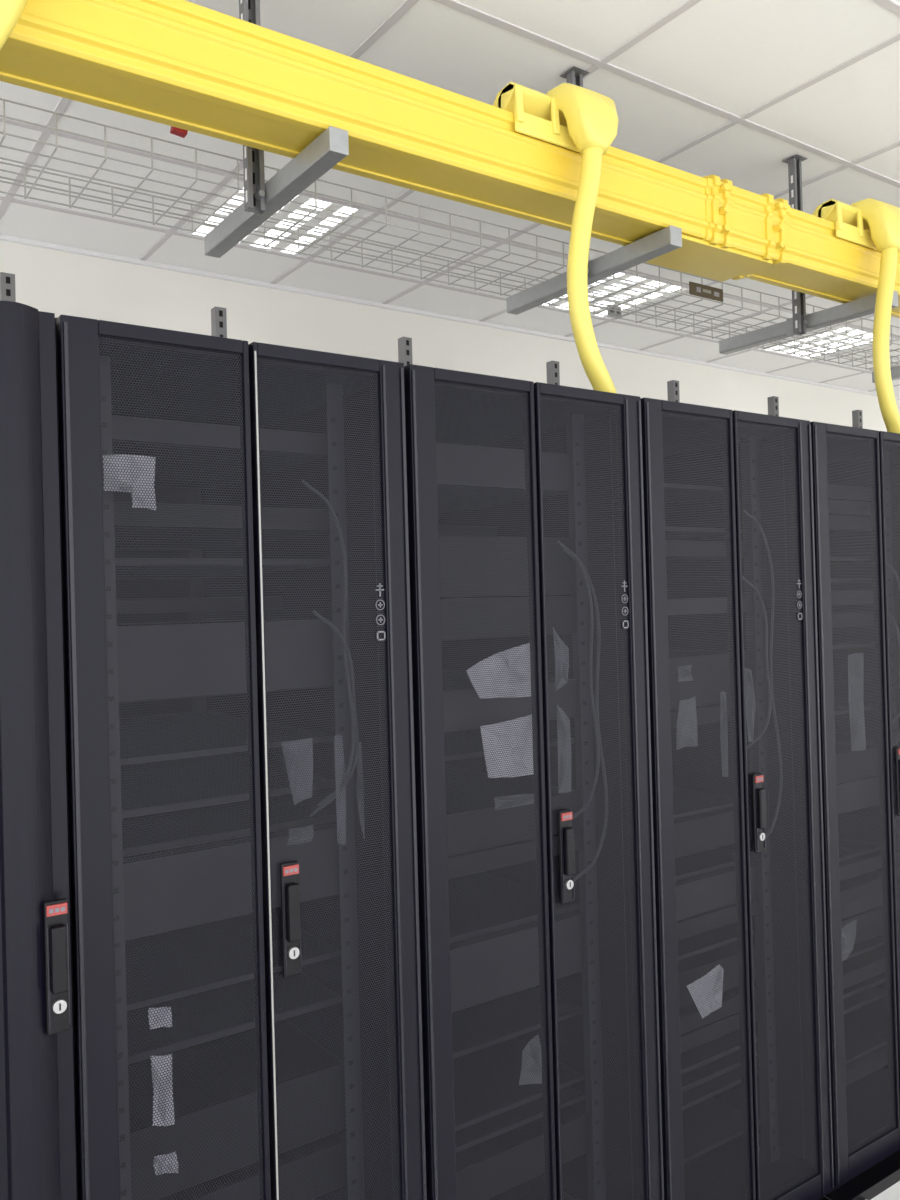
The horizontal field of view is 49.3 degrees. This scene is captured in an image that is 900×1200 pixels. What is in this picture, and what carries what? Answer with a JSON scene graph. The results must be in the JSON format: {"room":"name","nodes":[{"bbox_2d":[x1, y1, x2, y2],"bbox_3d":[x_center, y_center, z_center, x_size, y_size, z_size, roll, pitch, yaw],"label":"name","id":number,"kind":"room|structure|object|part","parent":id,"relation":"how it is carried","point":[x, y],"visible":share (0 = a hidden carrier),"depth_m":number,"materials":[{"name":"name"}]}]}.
{"room":"server room","nodes":[
{"label":"server room","id":0,"kind":"room"},
{"bbox_2d":[0,0,899,396],"bbox_3d":[1.822,-1.555,2.520,11.600,0.022,6.340,-1,0,-35],"label":"ceiling","id":1,"kind":"structure","parent":0,"point":[732,90],"depth_m":3.18,"materials":[{"name":"tile"}]},
{"bbox_2d":[176,178,373,257],"bbox_3d":[-0.687,-1.518,3.805,0.574,0.102,0.574,-1,0,-35],"label":"recessed light","id":2,"kind":"object","parent":1,"relation":"in","point":[224,191],"visible":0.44,"depth_m":3.81,"materials":[{"name":"white plastic"}]},
{"bbox_2d":[204,0,348,257],"bbox_3d":[-0.449,-1.182,2.250,0.094,0.600,0.686,-1,0,-35],"label":"bracket","id":3,"kind":"object","parent":1,"relation":"attached to","point":[262,200],"visible":0.8,"depth_m":2.21,"materials":[{"name":"metal"}]},
{"bbox_3d":[-0.421,-0.922,2.263,0.044,0.050,0.686,-1,0,-35],"label":"strut channel arm","id":4,"kind":"part","parent":3,"relation":"part of","materials":[{"name":"metal"}]},
{"bbox_2d":[506,66,681,314],"bbox_3d":[0.365,-1.200,2.822,0.094,0.600,0.686,-1,0,-35],"label":"bracket","id":5,"kind":"object","parent":1,"relation":"attached to","point":[668,239],"visible":0.65,"depth_m":2.76,"materials":[{"name":"metal"}]},
{"bbox_3d":[0.393,-0.941,2.835,0.044,0.050,0.686,-1,0,-35],"label":"strut channel arm","id":6,"kind":"part","parent":5,"relation":"part of","materials":[{"name":"metal"}]},
{"bbox_2d":[541,272,688,318],"bbox_3d":[0.786,-1.552,4.840,0.574,0.102,0.574,-1,0,-35],"label":"recessed light","id":7,"kind":"object","parent":1,"relation":"in","point":[616,282],"visible":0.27,"depth_m":4.83,"materials":[{"name":"white plastic"}]},
{"bbox_2d":[719,154,897,354],"bbox_3d":[1.200,-1.220,3.409,0.094,0.600,0.686,-1,0,-35],"label":"bracket","id":8,"kind":"object","parent":1,"relation":"attached to","point":[801,323],"visible":0.67,"depth_m":3.38,"materials":[{"name":"metal"}]},
{"bbox_3d":[1.227,-0.960,3.421,0.044,0.050,0.686,-1,0,-35],"label":"strut channel arm","id":9,"kind":"part","parent":8,"relation":"part of","materials":[{"name":"metal"}]},
{"bbox_2d":[759,326,896,359],"bbox_3d":[2.258,-1.586,5.875,0.574,0.102,0.574,-1,0,-35],"label":"recessed light","id":10,"kind":"object","parent":1,"relation":"in","point":[831,332],"visible":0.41,"depth_m":5.88,"materials":[{"name":"white plastic"}]},
{"bbox_2d":[872,365,899,382],"bbox_3d":[2.026,-1.238,3.989,0.094,0.600,0.686,-1,0,-35],"label":"bracket","id":11,"kind":"object","parent":1,"relation":"attached to","point":[895,371],"visible":0.48,"depth_m":4.19,"materials":[{"name":"metal"}]},
{"bbox_2d":[0,98,899,369],"bbox_3d":[0.775,-1.009,3.332,9.600,0.076,0.299,-1,0,-35],"label":"basket tray","id":12,"kind":"object","parent":11,"relation":"on","point":[25,196],"visible":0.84,"depth_m":2.64,"materials":[{"name":"grey metal"}]},
{"bbox_2d":[170,126,187,137],"bbox_3d":[-0.575,-1.005,2.081,0.034,0.035,0.019,-1,0,-35],"label":"tag","id":13,"kind":"object","parent":12,"relation":"attached to","point":[179,132],"visible":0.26,"depth_m":2.08,"materials":[{"name":"red plastic"}]},
{"bbox_2d":[607,304,621,318],"bbox_3d":[0.566,-0.992,3.369,0.060,0.040,0.012,-1,0,-35],"label":"plate","id":14,"kind":"object","parent":12,"relation":"attached to","point":[609,312],"visible":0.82,"depth_m":3.36,"materials":[{"name":"metal"}]},
{"bbox_2d":[689,281,722,301],"bbox_3d":[0.833,-1.000,3.181,0.160,0.040,0.005,-1,0,-35],"label":"label","id":15,"kind":"object","parent":12,"relation":"attached to","point":[696,289],"visible":1,"depth_m":3.18,"materials":[{"name":"brown"}]},
{"bbox_3d":[2.852,-1.257,4.570,0.094,0.600,0.686,-1,0,-35],"label":"bracket","id":16,"kind":"object","parent":1,"relation":"hanging from","visible":0},
{"bbox_2d":[0,0,899,317],"bbox_3d":[1.019,-1.069,2.983,9.600,0.194,0.223,-1,0,-35],"label":"duct","id":17,"kind":"object","parent":16,"relation":"on","point":[182,64],"visible":0.96,"depth_m":2.10,"materials":[{"name":"yellow plastic"}]},
{"bbox_2d":[0,0,26,49],"bbox_3d":[-0.785,-0.805,1.602,0.292,0.788,0.206,-1,0,-35],"label":"outlet","id":18,"kind":"object","parent":17,"relation":"attached to","point":[11,11],"visible":1,"depth_m":1.56,"materials":[{"name":"yellow plastic"}]},
{"bbox_2d":[493,82,618,392],"bbox_3d":[0.266,-0.825,2.340,0.279,0.797,0.206,-1,0,-35],"label":"chute","id":19,"kind":"object","parent":17,"relation":"attached to","point":[584,121],"visible":0.87,"depth_m":2.28,"materials":[{"name":"yellow plastic"}]},
{"bbox_2d":[812,198,899,433],"bbox_3d":[1.288,-0.848,3.059,0.280,0.797,0.206,-1,0,-35],"label":"chute","id":20,"kind":"object","parent":17,"relation":"attached to","point":[872,223],"visible":0.88,"depth_m":3.00,"materials":[{"name":"yellow plastic"}]},
{"bbox_2d":[0,240,899,431],"bbox_3d":[0.011,-0.069,5.145,11.600,3.300,0.100,-1,0,-35],"label":"wall","id":21,"kind":"structure","parent":0,"point":[56,282],"depth_m":4.80,"materials":[{"name":"white paint"}]},
{"bbox_2d":[0,234,899,399],"bbox_3d":[0.007,-1.469,5.105,11.600,0.019,0.020,-1,0,-35],"label":"trim","id":22,"kind":"structure","parent":21,"relation":"attached to","point":[8,238],"depth_m":4.79,"materials":[{"name":"white"}]},
{"bbox_2d":[828,1181,899,1199],"bbox_3d":[1.910,1.560,2.499,11.602,0.101,6.340,-1,0,-35],"label":"floor","id":23,"kind":"structure","parent":0,"point":[893,1192],"depth_m":2.53,"materials":[{"name":"tile"}]},
{"bbox_2d":[0,300,76,1199],"bbox_3d":[-1.088,0.588,1.669,0.609,2.000,1.155,-1,0,-35],"label":"rack","id":24,"kind":"object","parent":23,"relation":"on","point":[38,1146],"visible":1,"depth_m":1.39,"materials":[{"name":"black metal"}]},
{"bbox_3d":[-0.560,0.525,1.401,0.034,0.190,0.021,-1,0,-35],"label":"swing handle","id":25,"kind":"part","parent":24,"relation":"part of","materials":[{"name":"black plastic"}]},
{"bbox_2d":[55,314,426,1199],"bbox_3d":[-0.586,0.577,2.022,0.607,2.000,1.155,-1,0,-35],"label":"rack","id":26,"kind":"object","parent":23,"relation":"on","point":[242,824],"visible":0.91,"depth_m":1.68,"materials":[{"name":"black metal"}]},
{"bbox_2d":[0,272,15,301],"bbox_3d":[-1.070,-0.595,2.369,0.060,0.374,0.061,-1,0,-35],"label":"upright","id":27,"kind":"object","parent":26,"relation":"on","point":[7,280],"visible":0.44,"depth_m":2.35,"materials":[{"name":"grey metal"}]},
{"bbox_3d":[-0.434,0.553,1.540,0.298,1.961,0.030,-1,0,-35],"label":"door frame","id":28,"kind":"part","parent":26,"relation":"part of","materials":[{"name":"black metal"}]},
{"bbox_3d":[-0.263,0.534,1.637,0.034,0.190,0.021,-1,0,-35],"label":"swing handle","id":29,"kind":"part","parent":26,"relation":"part of","materials":[{"name":"black plastic"}]},
{"bbox_3d":[-0.185,0.548,1.716,0.297,1.961,0.030,-1,0,-35],"label":"door frame","id":30,"kind":"part","parent":26,"relation":"part of","materials":[{"name":"black metal"}]},
{"bbox_2d":[404,364,663,1199],"bbox_3d":[-0.083,0.565,2.376,0.607,2.000,1.155,-1,0,-35],"label":"rack","id":31,"kind":"object","parent":23,"relation":"on","point":[542,1074],"visible":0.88,"depth_m":2.04,"materials":[{"name":"black metal"}]},
{"bbox_2d":[211,306,226,337],"bbox_3d":[-0.633,-0.605,2.677,0.060,0.374,0.061,-1,0,-35],"label":"upright","id":32,"kind":"object","parent":31,"relation":"on","point":[218,314],"visible":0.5,"depth_m":2.65,"materials":[{"name":"grey metal"}]},
{"bbox_3d":[0.069,0.542,1.894,0.298,1.961,0.030,-1,0,-35],"label":"door frame","id":33,"kind":"part","parent":31,"relation":"part of","materials":[{"name":"black metal"}]},
{"bbox_3d":[0.240,0.522,1.990,0.034,0.190,0.021,-1,0,-35],"label":"swing handle","id":34,"kind":"part","parent":31,"relation":"part of","materials":[{"name":"black plastic"}]},
{"bbox_3d":[0.318,0.536,2.070,0.297,1.961,0.030,-1,0,-35],"label":"door frame","id":35,"kind":"part","parent":31,"relation":"part of","materials":[{"name":"black metal"}]},
{"bbox_2d":[640,397,833,1199],"bbox_3d":[0.420,0.553,2.729,0.607,2.000,1.155,-1,0,-35],"label":"rack","id":36,"kind":"object","parent":23,"relation":"on","point":[745,1069],"visible":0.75,"depth_m":2.42,"materials":[{"name":"black metal"}]},
{"bbox_2d":[398,337,412,365],"bbox_3d":[-0.142,-0.616,3.022,0.060,0.374,0.061,-1,0,-35],"label":"upright","id":37,"kind":"object","parent":36,"relation":"on","point":[404,343],"visible":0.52,"depth_m":3.00,"materials":[{"name":"grey metal"}]},
{"bbox_3d":[0.572,0.530,2.248,0.298,1.961,0.030,-1,0,-35],"label":"door frame","id":38,"kind":"part","parent":36,"relation":"part of","materials":[{"name":"black metal"}]},
{"bbox_3d":[0.743,0.511,2.344,0.034,0.190,0.021,-1,0,-35],"label":"swing handle","id":39,"kind":"part","parent":36,"relation":"part of","materials":[{"name":"black plastic"}]},
{"bbox_3d":[0.821,0.525,2.423,0.297,1.961,0.030,-1,0,-35],"label":"door frame","id":40,"kind":"part","parent":36,"relation":"part of","materials":[{"name":"black metal"}]},
{"bbox_2d":[810,421,899,1199],"bbox_3d":[0.923,0.542,3.083,0.607,2.000,1.155,-1,0,-35],"label":"rack","id":41,"kind":"object","parent":23,"relation":"on","point":[856,471],"visible":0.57,"depth_m":2.67,"materials":[{"name":"black metal"}]},
{"bbox_2d":[546,361,559,384],"bbox_3d":[0.349,-0.628,3.367,0.060,0.374,0.061,-1,0,-35],"label":"upright","id":42,"kind":"object","parent":41,"relation":"on","point":[553,375],"visible":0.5,"depth_m":3.34,"materials":[{"name":"grey metal"}]},
{"bbox_2d":[667,380,679,401],"bbox_3d":[0.840,-0.639,3.712,0.060,0.374,0.061,-1,0,-35],"label":"upright","id":43,"kind":"object","parent":41,"relation":"on","point":[673,385],"visible":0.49,"depth_m":3.69,"materials":[{"name":"grey metal"}]},
{"bbox_3d":[1.324,0.513,2.777,0.297,1.961,0.030,-1,0,-35],"label":"door frame","id":44,"kind":"part","parent":41,"relation":"part of","materials":[{"name":"black metal"}]},
{"bbox_3d":[1.246,0.499,2.697,0.034,0.190,0.021,-1,0,-35],"label":"swing handle","id":45,"kind":"part","parent":41,"relation":"part of","materials":[{"name":"black plastic"}]},
{"bbox_3d":[1.426,0.530,3.437,0.607,2.000,1.155,-1,0,-35],"label":"rack","id":46,"kind":"object","parent":23,"relation":"on","visible":0},
{"bbox_2d":[767,396,778,415],"bbox_3d":[1.330,-0.650,4.057,0.060,0.374,0.061,-1,0,-35],"label":"upright","id":47,"kind":"object","parent":46,"relation":"on","point":[773,402],"visible":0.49,"depth_m":4.03,"materials":[{"name":"grey metal"}]},
{"bbox_3d":[1.929,0.519,3.790,0.607,2.000,1.155,-1,0,-35],"label":"rack","id":48,"kind":"object","parent":23,"relation":"on","visible":0},
{"bbox_2d":[852,410,862,427],"bbox_3d":[1.821,-0.661,4.402,0.060,0.374,0.061,-1,0,-35],"label":"upright","id":49,"kind":"object","parent":48,"relation":"on","point":[857,421],"visible":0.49,"depth_m":4.38,"materials":[{"name":"grey metal"}]}
]}

